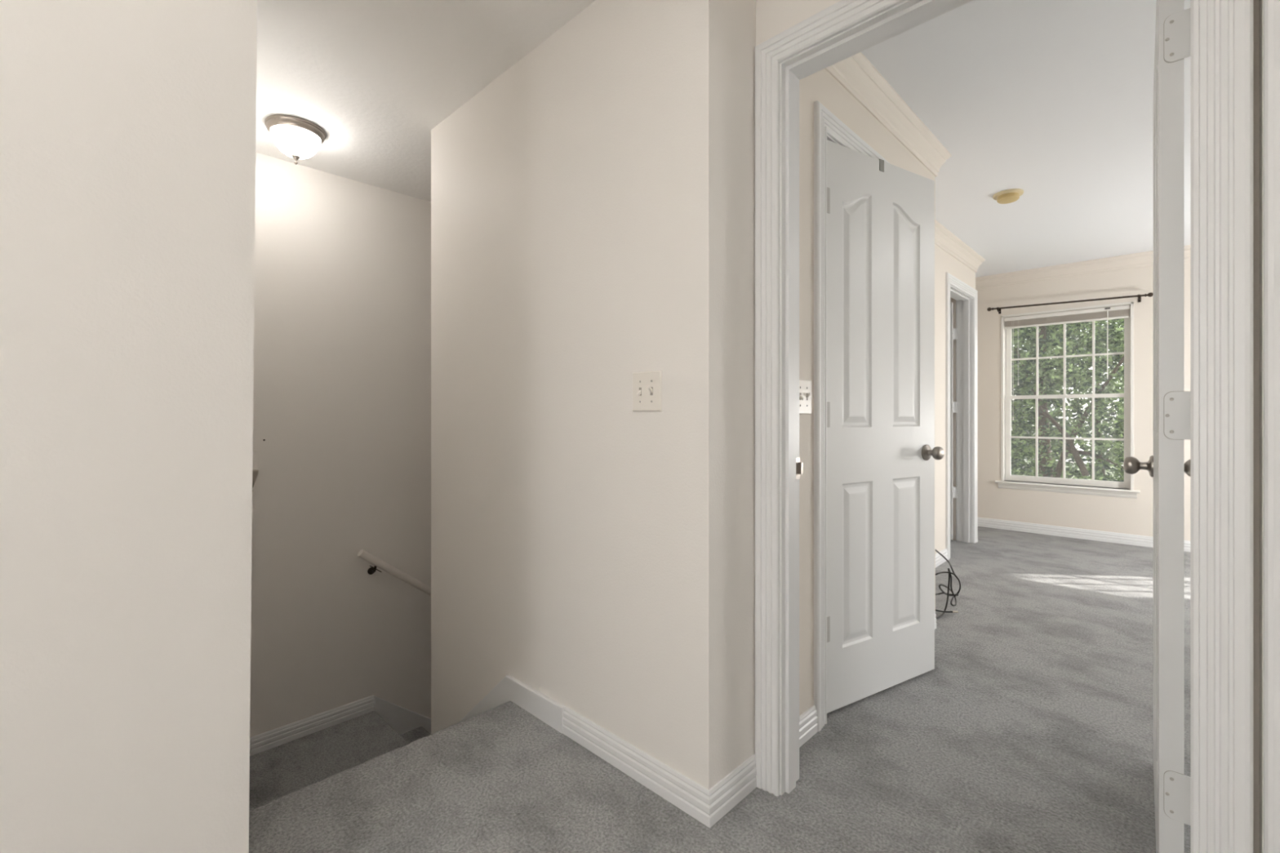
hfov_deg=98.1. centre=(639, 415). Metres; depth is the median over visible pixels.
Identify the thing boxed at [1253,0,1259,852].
wall
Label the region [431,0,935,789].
wall
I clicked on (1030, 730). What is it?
floor
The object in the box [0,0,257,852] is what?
wall
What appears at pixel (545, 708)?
trim
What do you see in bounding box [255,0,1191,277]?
ceiling
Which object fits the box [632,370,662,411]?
light switch
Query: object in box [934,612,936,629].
baseboard
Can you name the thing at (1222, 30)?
door frame
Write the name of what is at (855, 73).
crown molding
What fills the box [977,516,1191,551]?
baseboard
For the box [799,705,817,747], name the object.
baseboard
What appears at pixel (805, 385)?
light switch
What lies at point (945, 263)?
wall
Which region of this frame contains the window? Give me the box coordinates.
[995,301,1140,498]
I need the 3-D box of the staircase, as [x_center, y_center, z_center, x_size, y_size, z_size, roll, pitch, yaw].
[-0.648,2.267,3.063,1.600,2.354,2.956,0,0,44]
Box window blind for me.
[1004,305,1130,431]
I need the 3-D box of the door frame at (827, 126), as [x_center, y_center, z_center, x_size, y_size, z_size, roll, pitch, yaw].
[0.866,0.004,2.282,0.156,2.181,0.882,0,0,44]
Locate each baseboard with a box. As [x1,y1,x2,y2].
[249,694,373,755]
[562,706,756,827]
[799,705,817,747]
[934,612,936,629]
[935,548,947,567]
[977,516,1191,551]
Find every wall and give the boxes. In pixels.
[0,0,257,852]
[249,152,431,737]
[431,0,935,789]
[755,0,1263,852]
[935,244,975,553]
[975,244,1191,541]
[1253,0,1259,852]
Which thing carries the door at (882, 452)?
in the wall at (593, 205)
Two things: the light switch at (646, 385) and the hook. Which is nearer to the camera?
the light switch at (646, 385)
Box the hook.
[878,159,884,172]
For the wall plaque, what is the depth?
2.83 m
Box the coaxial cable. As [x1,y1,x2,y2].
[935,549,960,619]
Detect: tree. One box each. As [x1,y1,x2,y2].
[1011,318,1124,481]
[1011,325,1089,476]
[1012,322,1124,479]
[1111,329,1124,462]
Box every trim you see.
[373,695,431,734]
[458,675,564,733]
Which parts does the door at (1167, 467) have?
knob, knob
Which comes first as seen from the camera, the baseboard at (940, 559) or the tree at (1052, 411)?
the baseboard at (940, 559)
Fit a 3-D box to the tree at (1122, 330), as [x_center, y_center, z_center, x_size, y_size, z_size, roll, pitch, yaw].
[11.449,0.088,10.502,3.996,8.010,3.588,0,0,44]
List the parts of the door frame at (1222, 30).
strike plate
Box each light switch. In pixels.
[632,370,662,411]
[799,378,811,414]
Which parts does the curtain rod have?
rod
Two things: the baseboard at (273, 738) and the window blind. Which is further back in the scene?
the window blind
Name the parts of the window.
sill, sash, sash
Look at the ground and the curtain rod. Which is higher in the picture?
the curtain rod
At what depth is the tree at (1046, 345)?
8.30 m
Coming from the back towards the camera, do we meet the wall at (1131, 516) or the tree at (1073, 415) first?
the tree at (1073, 415)
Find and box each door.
[826,139,944,713]
[950,302,957,539]
[1123,0,1191,852]
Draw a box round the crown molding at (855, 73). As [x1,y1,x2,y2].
[825,52,985,272]
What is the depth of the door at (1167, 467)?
1.13 m
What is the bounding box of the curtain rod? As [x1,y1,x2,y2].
[986,292,1153,314]
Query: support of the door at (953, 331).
in the wall at (945, 263)
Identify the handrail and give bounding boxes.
[357,549,431,595]
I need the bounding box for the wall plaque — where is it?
[252,451,258,491]
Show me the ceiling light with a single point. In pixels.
(298, 138)
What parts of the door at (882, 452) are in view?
knob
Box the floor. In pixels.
[248,526,1191,852]
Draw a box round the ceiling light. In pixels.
[264,114,325,164]
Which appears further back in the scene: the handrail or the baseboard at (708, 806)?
the handrail
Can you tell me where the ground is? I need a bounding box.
[1017,461,1123,479]
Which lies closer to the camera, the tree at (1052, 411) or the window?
the window
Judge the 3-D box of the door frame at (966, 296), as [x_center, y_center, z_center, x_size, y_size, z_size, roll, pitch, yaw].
[2.562,0.008,4.543,0.156,2.174,0.848,0,0,44]
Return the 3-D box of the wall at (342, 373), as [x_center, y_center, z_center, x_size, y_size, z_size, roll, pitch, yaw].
[-0.626,1.095,3.703,0.980,4.890,4.164,0,0,44]
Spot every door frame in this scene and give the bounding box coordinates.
[755,0,1279,852]
[813,100,890,731]
[946,272,977,559]
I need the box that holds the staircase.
[248,700,515,819]
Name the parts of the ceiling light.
lamp shade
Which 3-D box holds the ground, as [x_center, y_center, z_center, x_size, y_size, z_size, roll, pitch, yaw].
[23.216,4.090,23.873,80.000,0.001,53.400,0,0,44]
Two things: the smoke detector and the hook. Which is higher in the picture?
the hook
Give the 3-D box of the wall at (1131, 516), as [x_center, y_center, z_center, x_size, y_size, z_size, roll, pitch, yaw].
[4.704,-0.130,4.206,5.960,2.440,0.210,0,0,44]
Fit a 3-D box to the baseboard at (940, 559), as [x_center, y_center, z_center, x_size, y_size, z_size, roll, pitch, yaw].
[1.907,1.056,3.561,0.310,0.108,1.505,0,0,44]
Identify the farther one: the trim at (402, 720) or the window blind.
the window blind
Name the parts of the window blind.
lift cord, rail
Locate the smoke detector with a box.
[992,188,1023,204]
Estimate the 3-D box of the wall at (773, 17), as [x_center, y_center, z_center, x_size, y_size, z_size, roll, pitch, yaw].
[1.869,-0.130,0.205,4.445,2.440,0.050,0,0,44]
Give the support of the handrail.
attached to the wall at (342, 373)
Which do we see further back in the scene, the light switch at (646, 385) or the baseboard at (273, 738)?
the baseboard at (273, 738)

